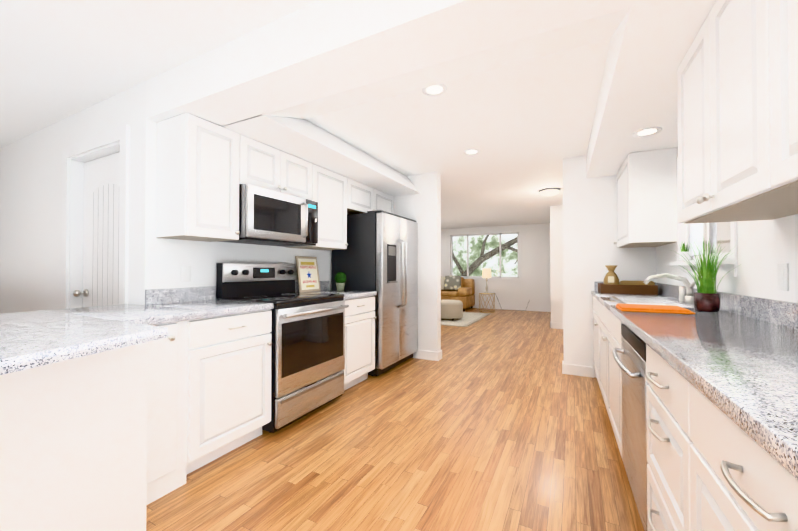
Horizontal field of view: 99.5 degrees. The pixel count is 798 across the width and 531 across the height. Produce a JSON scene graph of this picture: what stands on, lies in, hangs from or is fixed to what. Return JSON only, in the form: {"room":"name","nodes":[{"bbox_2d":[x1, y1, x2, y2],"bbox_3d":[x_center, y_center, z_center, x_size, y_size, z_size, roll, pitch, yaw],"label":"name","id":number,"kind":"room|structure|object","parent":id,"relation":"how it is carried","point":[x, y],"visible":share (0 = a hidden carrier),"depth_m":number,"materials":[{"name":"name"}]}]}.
{"room":"kitchen","nodes":[
{"label":"kitchen","id":0,"kind":"room"},
{"bbox_2d":[0,86,135,313],"bbox_3d":[-3.437,-0.005,3.177,3.850,2.380,0.120,0,-1,27],"label":"wall","id":1,"kind":"structure","parent":0,"point":[30,214],"depth_m":2.95,"materials":[{"name":"white paint"}]},
{"bbox_2d":[61,125,128,308],"bbox_3d":[-2.245,0.117,2.553,0.990,2.125,0.138,0,-1,27],"label":"door frame","id":2,"kind":"structure","parent":1,"relation":"attached to","point":[76,219],"depth_m":2.69,"materials":[{"name":"white wood"}]},
{"bbox_2d":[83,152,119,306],"bbox_3d":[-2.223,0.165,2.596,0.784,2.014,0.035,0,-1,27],"label":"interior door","id":3,"kind":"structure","parent":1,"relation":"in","point":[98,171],"depth_m":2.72,"materials":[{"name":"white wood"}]},
{"bbox_2d":[83,289,88,296],"bbox_3d":[-2.520,0.221,2.721,0.060,0.060,0.012,0,-1,27],"label":"rose","id":4,"kind":"object","parent":3,"relation":"attached to","point":[87,292],"visible":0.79,"depth_m":2.71,"materials":[{"name":"silver metal"}]},
{"bbox_2d":[73,179,118,306],"bbox_3d":[-2.283,0.137,2.560,0.627,1.589,0.083,0,-1,27],"label":"interior door","id":5,"kind":"structure","parent":3,"relation":"attached to","point":[101,240],"depth_m":2.58,"materials":[{"name":"white wood"}]},
{"bbox_2d":[92,192,93,306],"bbox_3d":[-2.412,0.161,2.661,0.008,1.483,0.001,0,-1,27],"label":"groove","id":6,"kind":"object","parent":5,"relation":"attached to","point":[93,232],"visible":0.64,"depth_m":2.66,"materials":[{"name":"grey wood"}]},
{"bbox_2d":[97,187,98,305],"bbox_3d":[-2.341,0.147,2.625,0.008,1.510,0.001,0,-1,27],"label":"groove","id":7,"kind":"object","parent":5,"relation":"attached to","point":[97,258],"visible":0.64,"depth_m":2.63,"materials":[{"name":"grey wood"}]},
{"bbox_2d":[102,185,103,305],"bbox_3d":[-2.271,0.140,2.589,0.008,1.522,0.001,0,-1,27],"label":"groove","id":8,"kind":"object","parent":5,"relation":"attached to","point":[102,255],"visible":0.64,"depth_m":2.59,"materials":[{"name":"grey wood"}]},
{"bbox_2d":[107,183,108,304],"bbox_3d":[-2.200,0.140,2.553,0.008,1.522,0.001,0,-1,27],"label":"groove","id":9,"kind":"object","parent":5,"relation":"attached to","point":[108,226],"visible":0.64,"depth_m":2.56,"materials":[{"name":"grey wood"}]},
{"bbox_2d":[112,184,113,304],"bbox_3d":[-2.130,0.146,2.517,0.008,1.510,0.001,0,-1,27],"label":"groove","id":10,"kind":"object","parent":5,"relation":"attached to","point":[113,228],"visible":0.64,"depth_m":2.52,"materials":[{"name":"grey wood"}]},
{"bbox_2d":[118,228,118,289],"bbox_3d":[-2.060,0.159,2.481,0.008,1.483,0.001,0,-1,27],"label":"groove","id":11,"kind":"object","parent":5,"relation":"attached to","point":[118,258],"visible":0.43,"depth_m":2.48,"materials":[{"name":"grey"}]},
{"bbox_2d":[135,81,331,304],"bbox_3d":[-1.030,-0.001,3.520,0.120,2.380,2.930,0,-1,27],"label":"wall","id":12,"kind":"structure","parent":0,"point":[159,262],"depth_m":2.29,"materials":[{"name":"white paint"}]},
{"bbox_2d":[156,113,243,241],"bbox_3d":[-1.379,-0.569,2.340,0.336,0.762,0.377,0,-1,27],"label":"upper cabinet","id":13,"kind":"object","parent":12,"relation":"attached to","point":[205,169],"depth_m":2.21,"materials":[{"name":"white wood"}]},
{"bbox_2d":[145,281,327,304],"bbox_3d":[-1.214,0.214,2.999,0.020,0.100,1.840,0,-1,27],"label":"backsplash","id":14,"kind":"structure","parent":12,"relation":"attached to","point":[152,296],"depth_m":2.38,"materials":[{"name":"grey stone"}]},
{"bbox_2d":[244,136,315,201],"bbox_3d":[-1.119,-0.766,2.848,0.336,0.358,0.760,0,-1,27],"label":"upper cabinet","id":15,"kind":"object","parent":12,"relation":"attached to","point":[265,166],"depth_m":2.74,"materials":[{"name":"white wood"}]},
{"bbox_2d":[217,184,317,246],"bbox_3d":[-1.065,-0.382,2.817,0.456,0.397,0.750,0,-1,27],"label":"microwave","id":16,"kind":"object","parent":15,"relation":"attached to","point":[269,217],"visible":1,"depth_m":2.64,"materials":[{"name":"silver metal"}]},
{"bbox_2d":[286,165,347,249],"bbox_3d":[-0.822,-0.558,3.424,0.336,0.762,0.540,0,-1,27],"label":"upper cabinet","id":17,"kind":"object","parent":12,"relation":"attached to","point":[331,187],"depth_m":3.36,"materials":[{"name":"white wood"}]},
{"bbox_2d":[348,178,393,214],"bbox_3d":[-0.455,-0.770,4.141,0.336,0.323,1.067,0,-1,27],"label":"upper cabinet","id":18,"kind":"object","parent":12,"relation":"attached to","point":[362,198],"depth_m":3.93,"materials":[{"name":"white wood"}]},
{"bbox_2d":[0,0,609,228],"bbox_3d":[0.200,-1.246,4.087,9.900,0.120,13.020,0,-1,27],"label":"ceiling","id":19,"kind":"structure","parent":0,"point":[525,128],"depth_m":2.40,"materials":[{"name":"white paint"}]},
{"bbox_2d":[422,83,446,96],"bbox_3d":[0.243,-1.200,2.310,0.170,0.006,0.170,0,-1,27],"label":"recessed light","id":20,"kind":"object","parent":19,"relation":"in","point":[434,90],"visible":0.85,"depth_m":2.32,"materials":[{"name":"white plastic"}]},
{"bbox_2d":[463,149,479,154],"bbox_3d":[0.762,-1.188,3.539,0.170,0.006,0.170,0,-1,27],"label":"recessed light","id":21,"kind":"object","parent":19,"relation":"in","point":[471,151],"visible":1,"depth_m":3.53,"materials":[{"name":"white plastic"}]},
{"bbox_2d":[538,188,560,195],"bbox_3d":[2.337,-1.126,5.247,0.320,0.095,0.320,0,-1,27],"label":"flush ceiling light","id":22,"kind":"object","parent":19,"relation":"attached to","point":[549,191],"visible":1,"depth_m":5.16,"materials":[{"name":"white glass"}]},
{"bbox_2d":[221,114,419,195],"bbox_3d":[-0.615,-1.067,3.418,0.720,0.250,2.510,0,-1,27],"label":"soffit","id":23,"kind":"structure","parent":0,"point":[306,140],"depth_m":2.89,"materials":[{"name":"white paint"}]},
{"bbox_2d":[146,308,643,530],"bbox_3d":[0.200,1.254,4.061,9.900,0.120,13.020,0,-1,27],"label":"floor","id":24,"kind":"structure","parent":0,"point":[497,420],"depth_m":2.06,"materials":[{"name":"brown wood"}]},
{"bbox_2d":[0,369,139,530],"bbox_3d":[-2.088,0.719,0.588,0.710,0.880,2.500,0,-1,27],"label":"peninsula base panel","id":25,"kind":"object","parent":24,"relation":"on","point":[119,417],"depth_m":1.27,"materials":[{"name":"white wood"}]},
{"bbox_2d":[0,299,273,400],"bbox_3d":[-1.666,0.262,0.822,1.590,0.040,3.395,0,-1,27],"label":"countertop","id":26,"kind":"structure","parent":25,"relation":"on","point":[41,351],"depth_m":1.37,"materials":[{"name":"grey stone"}]},
{"bbox_2d":[140,321,187,516],"bbox_3d":[-1.470,0.732,1.833,0.626,0.880,0.280,0,-1,27],"label":"base cabinet","id":27,"kind":"object","parent":24,"relation":"on","point":[163,388],"depth_m":1.70,"materials":[{"name":"white wood"}]},
{"bbox_2d":[188,309,271,473],"bbox_3d":[-1.277,0.736,2.208,0.626,0.880,0.565,0,-1,27],"label":"base cabinet","id":28,"kind":"object","parent":24,"relation":"on","point":[229,390],"depth_m":2.04,"materials":[{"name":"white wood"}]},
{"bbox_2d":[216,263,348,432],"bbox_3d":[-0.915,0.581,2.780,0.723,1.200,0.770,0,-1,27],"label":"stove","id":29,"kind":"object","parent":24,"relation":"on","point":[308,355],"visible":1,"depth_m":2.62,"materials":[{"name":"silver metal"}]},
{"bbox_2d":[216,292,343,304],"bbox_3d":[-0.948,0.264,2.800,0.650,0.025,0.766,0,-1,27],"label":"cooktop","id":30,"kind":"object","parent":29,"relation":"in","point":[278,298],"depth_m":2.66,"materials":[{"name":"black glass"}]},
{"bbox_2d":[344,297,375,390],"bbox_3d":[-0.657,0.748,3.414,0.626,0.880,0.585,0,-1,27],"label":"base cabinet","id":31,"kind":"object","parent":24,"relation":"on","point":[360,317],"depth_m":3.28,"materials":[{"name":"white wood"}]},
{"bbox_2d":[308,289,375,300],"bbox_3d":[-0.650,0.288,3.415,0.642,0.040,0.585,0,-1,27],"label":"countertop","id":32,"kind":"structure","parent":31,"relation":"on","point":[348,294],"depth_m":3.34,"materials":[{"name":"grey stone"}]},
{"bbox_2d":[295,256,320,291],"bbox_3d":[-0.926,0.088,3.460,0.015,0.360,0.300,-10,-5,27],"label":"sign","id":33,"kind":"object","parent":32,"relation":"on","point":[308,274],"visible":1,"depth_m":3.44,"materials":[{"name":"beige paper"}]},
{"bbox_2d":[335,272,346,290],"bbox_3d":[-0.624,0.169,3.608,0.126,0.199,0.133,0,-1,27],"label":"topiary","id":34,"kind":"object","parent":32,"relation":"on","point":[340,279],"visible":0.98,"depth_m":3.57,"materials":[{"name":"green plant"}]},
{"bbox_2d":[336,283,344,290],"bbox_3d":[-0.624,0.226,3.607,0.100,0.085,0.100,0,-1,27],"label":"pot","id":35,"kind":"object","parent":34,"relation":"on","point":[340,286],"depth_m":3.57,"materials":[{"name":"white ceramic"}]},
{"bbox_2d":[332,210,417,375],"bbox_3d":[-0.227,0.308,4.074,0.737,1.773,0.915,0,-1,27],"label":"refrigerator","id":36,"kind":"object","parent":24,"relation":"on","point":[379,254],"visible":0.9,"depth_m":3.71,"materials":[{"name":"grey metal"}]},
{"bbox_2d":[376,212,398,368],"bbox_3d":[-0.118,0.266,3.730,0.083,1.650,0.396,0,-1,27],"label":"freezer","id":37,"kind":"object","parent":36,"relation":"in","point":[387,224],"depth_m":3.62,"materials":[{"name":"silver metal"}]},
{"bbox_2d":[399,217,417,359],"bbox_3d":[0.091,0.270,4.138,0.083,1.650,0.505,0,-1,27],"label":"fridge","id":38,"kind":"object","parent":36,"relation":"in","point":[408,228],"depth_m":4.11,"materials":[{"name":"silver metal"}]},
{"bbox_2d":[441,276,474,310],"bbox_3d":[0.955,0.774,10.044,2.380,0.961,0.970,0,-1,27],"label":"sofa","id":39,"kind":"object","parent":24,"relation":"on","point":[460,288],"visible":0.44,"depth_m":9.55,"materials":[{"name":"brown leather"}]},
{"bbox_2d":[441,277,444,289],"bbox_3d":[1.139,0.523,9.879,0.440,0.400,0.120,0,-13,32],"label":"pillow","id":40,"kind":"object","parent":39,"relation":"on","point":[442,278],"depth_m":9.73,"materials":[{"name":"fabric"}]},
{"bbox_2d":[444,276,460,290],"bbox_3d":[1.534,0.505,9.665,0.480,0.440,0.140,0,-15,19],"label":"pillow","id":41,"kind":"object","parent":39,"relation":"on","point":[451,283],"depth_m":9.60,"materials":[{"name":"grey fabric"}]},
{"bbox_2d":[441,312,489,326],"bbox_3d":[0.388,1.232,8.423,3.350,0.012,2.250,0,-1,27],"label":"rug","id":42,"kind":"object","parent":24,"relation":"on","point":[468,319],"visible":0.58,"depth_m":7.49,"materials":[{"name":"fabric"}]},
{"bbox_2d":[441,300,462,320],"bbox_3d":[1.125,1.001,7.681,0.656,0.435,0.656,0,-1,27],"label":"ottoman","id":43,"kind":"object","parent":42,"relation":"on","point":[452,309],"visible":0.71,"depth_m":7.40,"materials":[{"name":"beige fabric"}]},
{"bbox_2d":[479,293,494,312],"bbox_3d":[2.357,0.994,9.072,0.420,0.499,0.420,0,-1,27],"label":"side table","id":44,"kind":"object","parent":24,"relation":"on","point":[488,302],"visible":0.96,"depth_m":8.99,"materials":[{"name":"gold metal"}]},
{"bbox_2d":[482,269,528,310],"bbox_3d":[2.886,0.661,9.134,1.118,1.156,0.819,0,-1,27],"label":"table lamp","id":45,"kind":"object","parent":44,"relation":"on","point":[486,273],"visible":0.98,"depth_m":9.01,"materials":[{"name":"beige"}]},
{"bbox_2d":[593,297,594,370],"bbox_3d":[2.165,0.745,3.180,0.544,0.880,0.628,0,-1,26],"label":"base cabinet","id":46,"kind":"object","parent":24,"relation":"on","point":[593,297],"depth_m":3.51,"materials":[{"name":"white wood"}]},
{"bbox_2d":[595,301,606,408],"bbox_3d":[1.888,0.739,2.608,0.544,0.880,0.645,0,-1,26],"label":"base cabinet","id":47,"kind":"object","parent":24,"relation":"on","point":[598,308],"depth_m":2.96,"materials":[{"name":"white wood"}]},
{"bbox_2d":[603,309,630,456],"bbox_3d":[1.607,0.733,2.027,0.544,0.880,0.645,0,-1,26],"label":"base cabinet","id":48,"kind":"object","parent":24,"relation":"on","point":[612,335],"depth_m":2.18,"materials":[{"name":"white wood"}]},
{"bbox_2d":[612,324,648,530],"bbox_3d":[1.290,0.739,1.480,0.584,0.858,0.605,0,-1,26],"label":"dishwasher","id":49,"kind":"object","parent":24,"relation":"on","point":[631,364],"visible":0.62,"depth_m":1.49,"materials":[{"name":"silver metal"}]},
{"bbox_2d":[646,345,678,530],"bbox_3d":[1.090,0.723,0.961,0.544,0.880,0.495,0,-1,26],"label":"base cabinet","id":50,"kind":"object","parent":24,"relation":"on","point":[662,390],"depth_m":1.09,"materials":[{"name":"white wood"}]},
{"bbox_2d":[679,377,797,530],"bbox_3d":[0.830,0.717,0.423,0.544,0.880,0.700,0,-1,26],"label":"base cabinet","id":51,"kind":"object","parent":24,"relation":"on","point":[722,414],"depth_m":0.68,"materials":[{"name":"white wood"}]},
{"bbox_2d":[591,289,797,484],"bbox_3d":[0.975,0.260,0.745,0.560,0.040,6.058,0,-1,26],"label":"countertop","id":52,"kind":"structure","parent":51,"relation":"on","point":[745,368],"depth_m":0.85,"materials":[{"name":"grey stone"}]},
{"bbox_2d":[598,265,657,294],"bbox_3d":[2.196,0.132,3.267,0.450,0.266,0.320,0,-1,26],"label":"tray","id":53,"kind":"object","parent":52,"relation":"on","point":[611,285],"visible":1,"depth_m":3.18,"materials":[{"name":"wood"}]},
{"bbox_2d":[615,297,694,308],"bbox_3d":[1.768,0.355,2.384,0.392,0.206,0.764,0,-1,26],"label":"sink","id":54,"kind":"object","parent":52,"relation":"in","point":[667,301],"depth_m":2.64,"materials":[{"name":"white ceramic"}]},
{"bbox_2d":[615,304,695,313],"bbox_3d":[1.408,0.240,1.881,0.320,0.022,0.220,0,-1,26],"label":"cutting board","id":55,"kind":"object","parent":52,"relation":"on","point":[652,308],"visible":1,"depth_m":1.82,"materials":[{"name":"orange wood"}]},
{"bbox_2d":[643,273,698,304],"bbox_3d":[1.842,0.154,2.292,0.289,0.204,0.160,0,-1,26],"label":"faucet","id":56,"kind":"object","parent":52,"relation":"on","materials":[{"name":"silver metal"}]},
{"bbox_2d":[675,239,739,311],"bbox_3d":[1.697,0.041,1.879,0.334,0.420,0.373,0,-1,26],"label":"grass plant","id":57,"kind":"object","parent":52,"relation":"on","point":[707,297],"visible":1,"depth_m":1.84,"materials":[{"name":"green plant"}]},
{"bbox_2d":[146,0,650,126],"bbox_3d":[-0.072,-1.086,1.565,3.380,0.250,0.310,0,-1,27],"label":"header beam","id":58,"kind":"structure","parent":0,"point":[318,49],"depth_m":1.58,"materials":[{"name":"white paint"}]},
{"bbox_2d":[394,172,440,351],"bbox_3d":[-1.677,0.018,5.432,4.920,2.380,0.120,0,-1,27],"label":"wall","id":59,"kind":"structure","parent":0,"point":[422,208],"depth_m":4.32,"materials":[{"name":"white paint"}]},
{"bbox_2d":[412,350,438,360],"bbox_3d":[0.300,1.142,4.330,0.434,0.110,0.014,0,-1,27],"label":"baseboard","id":60,"kind":"structure","parent":59,"relation":"attached to","point":[426,355],"depth_m":4.30,"materials":[{"name":"white wood"}]},
{"bbox_2d":[265,7,630,118],"bbox_3d":[0.136,-1.082,1.970,3.380,0.250,0.600,0,-1,27],"label":"ceiling beam","id":61,"kind":"structure","parent":0,"point":[585,32],"depth_m":1.81,"materials":[{"name":"white paint"}]},
{"bbox_2d":[441,223,550,307],"bbox_3d":[1.602,0.068,10.414,6.200,2.380,0.140,0,-1,27],"label":"wall","id":62,"kind":"structure","parent":0,"point":[535,286],"depth_m":9.36,"materials":[{"name":"white paint"}]},
{"bbox_2d":[448,230,520,279],"bbox_3d":[2.478,-0.287,9.934,2.110,1.410,0.140,0,-1,27],"label":"living room window","id":63,"kind":"structure","parent":62,"relation":"in","point":[475,254],"depth_m":9.92,"materials":[{"name":"white"}]},
{"bbox_2d":[468,304,550,311],"bbox_3d":[1.500,1.202,10.368,6.050,0.110,0.014,0,-1,27],"label":"baseboard","id":64,"kind":"structure","parent":62,"relation":"attached to","point":[542,309],"depth_m":9.46,"materials":[{"name":"white"}]},
{"bbox_2d":[550,205,558,322],"bbox_3d":[3.639,0.041,7.759,0.150,2.380,2.720,0,-1,27],"label":"wall","id":65,"kind":"structure","parent":0,"point":[554,238],"depth_m":6.55,"materials":[{"name":"white paint"}]},
{"bbox_2d":[559,205,562,322],"bbox_3d":[4.010,0.025,6.107,2.020,2.380,0.120,0,-1,27],"label":"wall","id":66,"kind":"structure","parent":0,"point":[560,263],"depth_m":6.50,"materials":[{"name":"white paint"}]},
{"bbox_2d":[550,323,562,328],"bbox_3d":[3.853,1.160,6.101,2.064,0.110,0.014,0,-1,27],"label":"baseboard","id":67,"kind":"structure","parent":66,"relation":"attached to","point":[556,325],"depth_m":6.51,"materials":[{"name":"white wood"}]},
{"bbox_2d":[563,155,655,377],"bbox_3d":[2.358,-0.001,3.527,1.160,2.380,0.120,0,-1,27],"label":"wall","id":68,"kind":"structure","parent":0,"point":[591,250],"depth_m":3.63,"materials":[{"name":"white paint"}]},
{"bbox_2d":[562,363,593,377],"bbox_3d":[1.935,1.135,3.658,0.304,0.110,0.014,0,-1,27],"label":"baseboard","id":69,"kind":"structure","parent":68,"relation":"attached to","point":[579,370],"depth_m":3.65,"materials":[{"name":"white wood"}]},
{"bbox_2d":[586,0,716,177],"bbox_3d":[1.768,-1.078,2.320,0.700,0.250,2.700,0,-1,26],"label":"soffit","id":70,"kind":"structure","parent":0,"point":[651,42],"depth_m":1.80,"materials":[{"name":"white paint"}]},
{"bbox_2d":[632,127,661,136],"bbox_3d":[1.766,-0.949,2.408,0.170,0.006,0.170,0,-1,26],"label":"recessed light","id":71,"kind":"object","parent":70,"relation":"in","point":[644,132],"visible":1,"depth_m":2.40,"materials":[{"name":"white plastic"}]},
{"bbox_2d":[656,147,797,302],"bbox_3d":[1.177,-0.033,0.357,0.140,2.380,6.870,0,-1,26],"label":"wall","id":72,"kind":"structure","parent":0,"point":[765,248],"depth_m":1.59,"materials":[{"name":"white paint"}]},
{"bbox_2d":[613,148,676,247],"bbox_3d":[2.241,-0.566,3.101,0.327,0.752,0.728,0,-1,26],"label":"upper cabinet","id":73,"kind":"object","parent":72,"relation":"attached to","point":[644,181],"depth_m":2.80,"materials":[{"name":"white wood"}]},
{"bbox_2d":[670,157,737,276],"bbox_3d":[2.048,-0.399,2.227,0.200,0.930,1.000,0,-1,26],"label":"kitchen window","id":74,"kind":"structure","parent":72,"relation":"in","point":[713,232],"depth_m":2.21,"materials":[{"name":"white"}]},
{"bbox_2d":[677,241,691,260],"bbox_3d":[2.139,-0.110,2.536,0.076,0.154,0.082,0,-1,26],"label":"potted plant","id":75,"kind":"object","parent":74,"relation":"on","point":[684,250],"visible":0.96,"depth_m":2.52,"materials":[{"name":"white"}]},
{"bbox_2d":[673,0,797,227],"bbox_3d":[1.324,-0.585,1.208,0.328,0.752,0.800,0,-1,26],"label":"upper cabinet","id":76,"kind":"object","parent":72,"relation":"attached to","point":[736,153],"depth_m":1.22,"materials":[{"name":"white wood"}]},
{"bbox_2d":[717,291,797,328],"bbox_3d":[1.224,0.189,0.642,0.020,0.100,6.028,0,-1,26],"label":"backsplash","id":77,"kind":"structure","parent":72,"relation":"attached to","point":[781,312],"depth_m":1.52,"materials":[{"name":"grey stone"}]},
{"bbox_2d":[757,0,797,195],"bbox_3d":[0.975,-0.592,0.488,0.328,0.752,0.800,0,-1,26],"label":"upper cabinet","id":78,"kind":"object","parent":72,"relation":"attached to","point":[777,20],"depth_m":0.88,"materials":[{"name":"white wood"}]},
{"bbox_2d":[777,263,788,290],"bbox_3d":[1.610,0.048,1.418,0.008,0.114,0.070,0,-1,26],"label":"electrical outlet","id":79,"kind":"object","parent":72,"relation":"attached to","point":[783,276],"visible":1,"depth_m":1.41,"materials":[{"name":"white plastic"}]},
{"bbox_2d":[779,269,783,275],"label":"socket","id":80,"kind":"object","parent":79,"relation":"attached to","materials":[{"name":"white plastic"}]},
{"bbox_2d":[779,278,783,284],"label":"socket","id":81,"kind":"object","parent":79,"relation":"attached to","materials":[{"name":"white plastic"}]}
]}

